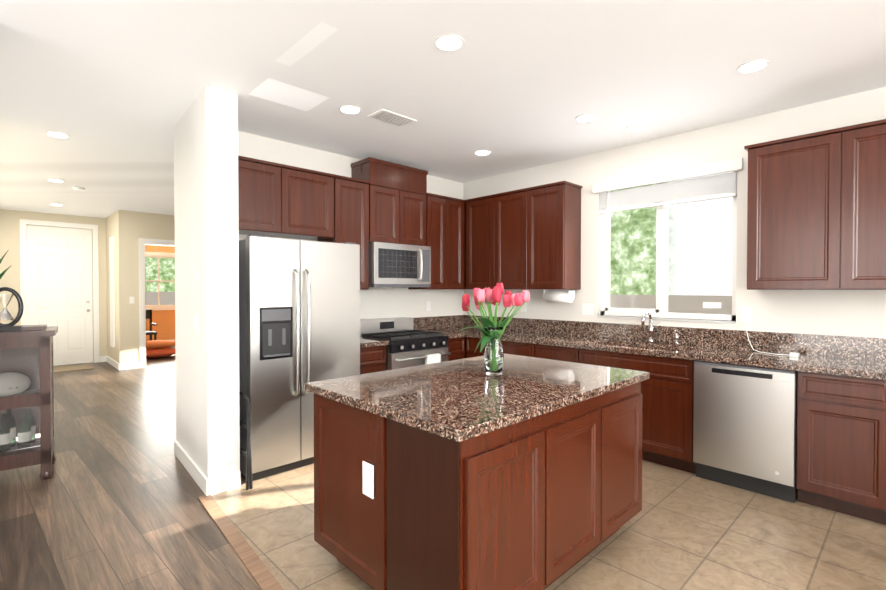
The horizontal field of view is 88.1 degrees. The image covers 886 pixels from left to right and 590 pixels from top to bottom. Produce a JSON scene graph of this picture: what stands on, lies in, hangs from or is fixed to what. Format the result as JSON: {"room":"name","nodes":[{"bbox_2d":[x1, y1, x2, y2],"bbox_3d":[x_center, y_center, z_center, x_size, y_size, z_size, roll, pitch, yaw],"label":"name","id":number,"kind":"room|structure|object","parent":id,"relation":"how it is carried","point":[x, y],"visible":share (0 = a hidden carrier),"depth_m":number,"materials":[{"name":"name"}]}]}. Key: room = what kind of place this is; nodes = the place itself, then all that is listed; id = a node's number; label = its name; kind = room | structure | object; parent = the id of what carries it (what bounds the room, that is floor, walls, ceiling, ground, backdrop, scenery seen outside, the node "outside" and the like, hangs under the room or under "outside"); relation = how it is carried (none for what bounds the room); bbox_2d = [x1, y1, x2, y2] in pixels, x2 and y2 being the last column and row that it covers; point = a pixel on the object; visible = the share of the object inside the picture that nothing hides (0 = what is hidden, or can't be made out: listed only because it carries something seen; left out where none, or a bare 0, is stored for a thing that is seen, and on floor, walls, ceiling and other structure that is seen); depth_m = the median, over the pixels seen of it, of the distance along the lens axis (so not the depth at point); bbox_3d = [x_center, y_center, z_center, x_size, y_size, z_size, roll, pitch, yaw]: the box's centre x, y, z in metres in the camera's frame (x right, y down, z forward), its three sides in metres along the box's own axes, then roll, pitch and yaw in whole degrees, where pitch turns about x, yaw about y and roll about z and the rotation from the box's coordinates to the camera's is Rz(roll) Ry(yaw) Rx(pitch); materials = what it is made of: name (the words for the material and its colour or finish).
{"room":"kitchen","nodes":[
{"label":"kitchen","id":0,"kind":"room"},
{"bbox_2d":[0,209,106,362],"bbox_3d":[-7.107,-0.090,8.374,1.830,2.770,0.150,-1,1,-44],"label":"wall","id":1,"kind":"structure","parent":0,"point":[10,232],"depth_m":8.01,"materials":[{"name":"beige paint"}]},
{"bbox_2d":[26,225,92,365],"bbox_3d":[-7.005,0.025,8.399,0.922,2.532,0.130,-1,1,-44],"label":"entry door","id":2,"kind":"structure","parent":1,"relation":"in","point":[59,278],"depth_m":8.43,"materials":[{"name":"white wood"}]},
{"bbox_2d":[106,211,117,361],"bbox_3d":[-6.051,-0.092,8.489,0.150,2.770,1.146,-1,1,-44],"label":"wall","id":3,"kind":"structure","parent":0,"point":[111,231],"depth_m":8.39,"materials":[{"name":"beige paint"}]},
{"bbox_2d":[0,346,261,589],"bbox_3d":[-3.389,1.411,3.367,9.150,0.099,17.350,-1,1,-44],"label":"floor","id":4,"kind":"structure","parent":0,"point":[113,503],"depth_m":2.99,"materials":[{"name":"brown wood"}]},
{"bbox_2d":[0,251,57,479],"bbox_3d":[-3.446,0.510,3.226,1.110,1.704,0.538,-1,1,-38],"label":"console table","id":5,"kind":"object","parent":4,"relation":"on","point":[26,398],"visible":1,"depth_m":3.32,"materials":[{"name":"brown wood"}]},
{"bbox_2d":[54,364,93,372],"bbox_3d":[-6.627,1.294,7.988,0.800,0.012,0.600,-1,1,-44],"label":"doormat","id":6,"kind":"object","parent":4,"relation":"on","point":[72,368],"visible":0.64,"depth_m":8.02,"materials":[{"name":"brown fabric"}]},
{"bbox_2d":[146,310,156,340],"bbox_3d":[-6.452,0.801,9.817,0.460,0.950,0.460,-1,1,-44],"label":"chair","id":7,"kind":"object","parent":4,"relation":"on","point":[149,317],"visible":0.38,"depth_m":10.03,"materials":[{"name":"black"}]},
{"bbox_2d":[146,340,175,357],"bbox_3d":[-5.894,1.107,9.386,0.840,0.350,0.680,-1,1,-44],"label":"sofa","id":8,"kind":"object","parent":4,"relation":"on","point":[157,348],"visible":0.81,"depth_m":9.25,"materials":[{"name":"orange fabric"}]},
{"bbox_2d":[198,495,283,589],"bbox_3d":[0.742,1.399,0.337,0.075,0.011,7.263,-1,1,-41],"label":"trim","id":9,"kind":"structure","parent":4,"relation":"on","point":[259,571],"depth_m":2.48,"materials":[{"name":"brown wood"}]},
{"bbox_2d":[117,210,174,363],"bbox_3d":[-4.574,-0.099,9.010,3.000,2.770,0.150,-1,1,-44],"label":"wall","id":10,"kind":"structure","parent":0,"point":[133,227],"depth_m":8.04,"materials":[{"name":"beige paint"}]},
{"bbox_2d":[20,219,240,495],"bbox_3d":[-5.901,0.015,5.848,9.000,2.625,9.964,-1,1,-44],"label":"baseboard","id":11,"kind":"structure","parent":10,"relation":"attached to","point":[220,484],"depth_m":8.13,"materials":[{"name":"white"}]},
{"bbox_2d":[145,245,174,340],"bbox_3d":[-7.142,-0.134,11.674,3.000,2.770,0.150,-1,1,-44],"label":"wall","id":12,"kind":"structure","parent":0,"point":[164,321],"depth_m":11.61,"materials":[{"name":"orange paint"}]},
{"bbox_2d":[145,252,174,309],"bbox_3d":[-7.176,-0.347,11.562,1.160,1.460,0.120,-1,1,-44],"label":"window","id":13,"kind":"structure","parent":12,"relation":"in","point":[158,255],"depth_m":11.56,"materials":[{"name":"white wood"}]},
{"bbox_2d":[174,86,239,478],"bbox_3d":[-1.886,-0.027,3.547,0.210,2.770,1.050,-1,1,-44],"label":"wall","id":14,"kind":"structure","parent":0,"point":[207,248],"depth_m":3.21,"materials":[{"name":"white paint"}]},
{"bbox_2d":[238,131,463,318],"bbox_3d":[-0.848,-0.045,4.963,3.250,2.770,0.150,-1,1,-44],"label":"wall","id":15,"kind":"structure","parent":0,"point":[384,302],"depth_m":4.96,"materials":[{"name":"white paint"}]},
{"bbox_2d":[238,155,465,288],"bbox_3d":[-0.729,-0.707,4.725,3.094,1.300,0.344,-1,1,-44],"label":"upper cabinet","id":16,"kind":"object","parent":15,"relation":"attached to","point":[370,199],"visible":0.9,"depth_m":4.46,"materials":[{"name":"brown wood"}]},
{"bbox_2d":[369,242,430,286],"bbox_3d":[-0.519,-0.304,4.853,0.751,0.443,0.452,-1,1,-44],"label":"microwave","id":17,"kind":"object","parent":16,"relation":"attached to","point":[396,265],"visible":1,"depth_m":4.68,"materials":[{"name":"grey metal"}]},
{"bbox_2d":[0,0,885,217],"bbox_3d":[-3.389,-1.459,3.329,9.450,0.100,17.650,-1,1,-44],"label":"ceiling","id":18,"kind":"structure","parent":0,"point":[112,89],"depth_m":2.94,"materials":[{"name":"white paint"}]},
{"bbox_2d":[47,179,63,181],"bbox_3d":[-4.871,-1.438,5.755,0.168,0.006,0.168,0,1,19],"label":"recessed light","id":19,"kind":"object","parent":18,"relation":"in","point":[54,180],"depth_m":5.74,"materials":[{"name":"white plastic"}]},
{"bbox_2d":[45,132,69,137],"bbox_3d":[-3.411,-1.415,4.052,0.168,0.006,0.168,0,1,1],"label":"recessed light","id":20,"kind":"object","parent":18,"relation":"in","point":[54,134],"depth_m":4.04,"materials":[{"name":"white plastic"}]},
{"bbox_2d":[73,186,84,190],"bbox_3d":[-4.892,-1.428,6.152,0.128,0.034,0.130,-1,1,-44],"label":"smoke detector","id":21,"kind":"object","parent":18,"relation":"attached to","point":[77,188],"visible":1,"depth_m":6.12,"materials":[{"name":"white plastic"}]},
{"bbox_2d":[339,105,360,113],"bbox_3d":[-0.705,-1.408,3.478,0.168,0.006,0.168,0,1,19],"label":"recessed light","id":22,"kind":"object","parent":18,"relation":"in","point":[349,109],"depth_m":3.47,"materials":[{"name":"white plastic"}]},
{"bbox_2d":[367,109,416,126],"bbox_3d":[-0.405,-1.408,3.657,0.340,0.009,0.200,-1,1,-44],"label":"ceiling vent","id":23,"kind":"object","parent":18,"relation":"in","point":[390,117],"visible":1,"depth_m":3.64,"materials":[{"name":"white metal"}]},
{"bbox_2d":[434,34,463,50],"bbox_3d":[0.034,-1.395,2.538,0.168,0.006,0.168,1,1,37],"label":"recessed light","id":24,"kind":"object","parent":18,"relation":"in","point":[448,42],"depth_m":2.53,"materials":[{"name":"white"}]},
{"bbox_2d":[474,150,490,154],"bbox_3d":[0.397,-1.422,4.582,0.168,0.006,0.168,1,1,37],"label":"recessed light","id":25,"kind":"object","parent":18,"relation":"in","point":[481,152],"depth_m":4.56,"materials":[{"name":"white plastic"}]},
{"bbox_2d":[575,114,597,121],"bbox_3d":[1.144,-1.410,3.649,0.168,0.006,0.168,0,1,1],"label":"recessed light","id":26,"kind":"object","parent":18,"relation":"in","point":[585,117],"depth_m":3.63,"materials":[{"name":"white plastic"}]},
{"bbox_2d":[736,60,768,72],"bbox_3d":[1.899,-1.399,2.808,0.168,0.006,0.168,0,1,1],"label":"recessed light","id":27,"kind":"object","parent":18,"relation":"in","point":[756,65],"depth_m":2.80,"materials":[{"name":"white"}]},
{"bbox_2d":[211,460,885,589],"bbox_3d":[1.693,1.412,1.772,3.745,0.060,8.000,-1,1,-44],"label":"floor","id":28,"kind":"structure","parent":0,"point":[682,530],"depth_m":2.54,"materials":[{"name":"beige tile"}]},
{"bbox_2d":[239,391,252,489],"bbox_3d":[-1.445,1.027,3.298,0.044,0.670,0.262,-1,1,-44],"label":"step stool","id":29,"kind":"object","parent":28,"relation":"on","point":[247,453],"visible":0.5,"depth_m":3.21,"materials":[{"name":"black"}]},
{"bbox_2d":[239,234,359,480],"bbox_3d":[-1.280,0.457,3.826,0.920,1.795,0.837,-1,1,-44],"label":"fridge","id":30,"kind":"object","parent":28,"relation":"on","point":[299,314],"visible":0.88,"depth_m":3.45,"materials":[{"name":"grey metal"}]},
{"bbox_2d":[360,337,388,374],"bbox_3d":[-0.871,0.812,4.404,0.391,1.070,0.640,-1,1,-44],"label":"base cabinet","id":31,"kind":"object","parent":28,"relation":"on","point":[372,351],"depth_m":4.22,"materials":[{"name":"brown wood"}]},
{"bbox_2d":[360,317,450,370],"bbox_3d":[-0.415,0.800,4.759,0.751,1.085,0.724,-1,1,-44],"label":"range","id":32,"kind":"object","parent":28,"relation":"on","point":[408,346],"visible":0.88,"depth_m":4.61,"materials":[{"name":"silver metal"}]},
{"bbox_2d":[314,382,642,589],"bbox_3d":[0.246,0.932,2.511,1.540,0.879,1.062,-1,1,-44],"label":"kitchen island","id":33,"kind":"object","parent":28,"relation":"on","point":[522,473],"depth_m":1.94,"materials":[{"name":"brown wood"}]},
{"bbox_2d":[304,354,648,441],"bbox_3d":[0.245,0.472,2.517,1.600,0.040,1.110,-1,1,-44],"label":"island countertop","id":34,"kind":"structure","parent":33,"relation":"on","point":[456,400],"depth_m":2.19,"materials":[{"name":"brown stone"}]},
{"bbox_2d":[461,283,529,374],"bbox_3d":[0.281,0.189,2.598,0.363,0.521,0.417,-1,1,-44],"label":"vase","id":35,"kind":"object","parent":34,"relation":"on","point":[490,341],"visible":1,"depth_m":2.56,"materials":[{"name":"clear glass"}]},
{"bbox_2d":[413,315,885,524],"bbox_3d":[1.957,0.824,3.517,0.931,1.070,5.840,-1,1,-44],"label":"base cabinet","id":36,"kind":"object","parent":28,"relation":"on","point":[841,431],"depth_m":3.42,"materials":[{"name":"brown wood"}]},
{"bbox_2d":[360,315,885,379],"bbox_3d":[1.542,0.389,3.112,2.082,0.190,5.838,-1,1,-44],"label":"countertop","id":37,"kind":"structure","parent":36,"relation":"on","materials":[{"name":"stone"}]},
{"bbox_2d":[745,318,799,356],"bbox_3d":[2.479,0.313,3.468,0.220,0.250,0.373,-1,1,-44],"label":"cord","id":38,"kind":"object","parent":37,"relation":"on","point":[793,354],"visible":0.96,"depth_m":3.35,"materials":[{"name":"white plastic"}]},
{"bbox_2d":[693,360,797,502],"bbox_3d":[2.276,0.924,3.379,0.608,0.872,0.601,-1,1,-44],"label":"dishwasher","id":39,"kind":"object","parent":28,"relation":"on","point":[744,427],"visible":0.96,"depth_m":3.15,"materials":[{"name":"grey metal"}]},
{"bbox_2d":[464,87,885,337],"bbox_3d":[3.044,-0.022,3.158,0.150,2.770,8.150,-1,1,-44],"label":"wall","id":40,"kind":"structure","parent":0,"point":[856,313],"depth_m":3.74,"materials":[{"name":"white paint"}]},
{"bbox_2d":[465,181,581,288],"bbox_3d":[0.847,-0.593,5.073,0.343,1.062,1.337,-1,1,-44],"label":"upper cabinet","id":41,"kind":"object","parent":40,"relation":"attached to","point":[528,238],"visible":0.9,"depth_m":4.81,"materials":[{"name":"brown wood"}]},
{"bbox_2d":[543,290,574,302],"bbox_3d":[1.206,0.011,4.770,0.124,0.136,0.304,-1,1,-44],"label":"paper towel","id":42,"kind":"object","parent":41,"relation":"attached to","point":[561,296],"visible":1,"depth_m":4.71,"materials":[{"name":"white paper"}]},
{"bbox_2d":[593,158,742,323],"bbox_3d":[2.002,-0.438,4.187,0.155,1.335,1.285,-1,1,-44],"label":"kitchen window","id":43,"kind":"structure","parent":40,"relation":"in","point":[668,245],"depth_m":4.14,"materials":[{"name":"white"}]},
{"bbox_2d":[593,158,742,259],"bbox_3d":[1.978,-0.723,4.161,0.090,0.765,1.285,-1,1,-44],"label":"blind","id":44,"kind":"object","parent":43,"relation":"attached to","point":[662,194],"depth_m":4.14,"materials":[{"name":"white fabric"}]},
{"bbox_2d":[744,119,885,289],"bbox_3d":[3.097,-0.562,2.737,0.343,1.062,2.150,-1,1,-44],"label":"upper cabinet","id":45,"kind":"object","parent":40,"relation":"attached to","point":[816,210],"visible":1,"depth_m":3.10,"materials":[{"name":"brown wood"}]},
{"bbox_3d":[-1.640,-0.086,8.019,0.150,2.770,5.350,-1,1,-44],"label":"wall","id":46,"kind":"structure","parent":0,"visible":0},
{"bbox_2d":[129,297,133,303],"bbox_3d":[-5.467,0.089,8.043,0.070,0.120,0.007,-1,1,-44],"label":"electrical outlet plate","id":47,"kind":"object","parent":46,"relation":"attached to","point":[131,299],"depth_m":8.04,"materials":[{"name":"white plastic"}]},
{"bbox_2d":[193,314,196,330],"bbox_3d":[-1.813,0.201,3.349,0.019,0.120,0.080,-1,1,-44],"label":"electrical outlet plate","id":48,"kind":"object","parent":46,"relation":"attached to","point":[194,315],"depth_m":3.33,"materials":[{"name":"white plastic"}]},
{"bbox_2d":[426,301,430,310],"bbox_3d":[-0.178,0.133,5.502,0.075,0.115,0.008,-1,1,-44],"label":"electrical outlet plate","id":49,"kind":"object","parent":46,"relation":"attached to","point":[428,303],"depth_m":5.50,"materials":[{"name":"white plastic"}]},
{"bbox_2d":[521,302,525,311],"bbox_3d":[0.922,0.136,5.248,0.008,0.115,0.075,-1,1,-44],"label":"electrical outlet plate","id":50,"kind":"object","parent":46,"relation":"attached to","point":[523,309],"depth_m":5.24,"materials":[{"name":"white plastic"}]},
{"bbox_2d":[582,303,592,314],"bbox_3d":[1.477,0.143,4.672,0.008,0.115,0.120,-1,1,-44],"label":"electrical outlet plate","id":51,"kind":"object","parent":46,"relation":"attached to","point":[587,309],"depth_m":4.67,"materials":[{"name":"white plastic"}]},
{"bbox_2d":[740,307,751,321],"bbox_3d":[2.435,0.156,3.678,0.008,0.115,0.075,-1,1,-44],"label":"electrical outlet plate","id":52,"kind":"object","parent":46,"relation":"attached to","point":[746,312],"depth_m":3.67,"materials":[{"name":"white plastic"}]},
{"label":"outside","id":53,"kind":"structure","parent":0,"visible":0},
{"bbox_2d":[145,257,174,304],"bbox_3d":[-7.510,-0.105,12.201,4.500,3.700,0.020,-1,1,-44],"label":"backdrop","id":54,"kind":"structure","parent":53,"point":[167,273],"depth_m":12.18,"materials":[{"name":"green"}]}
]}

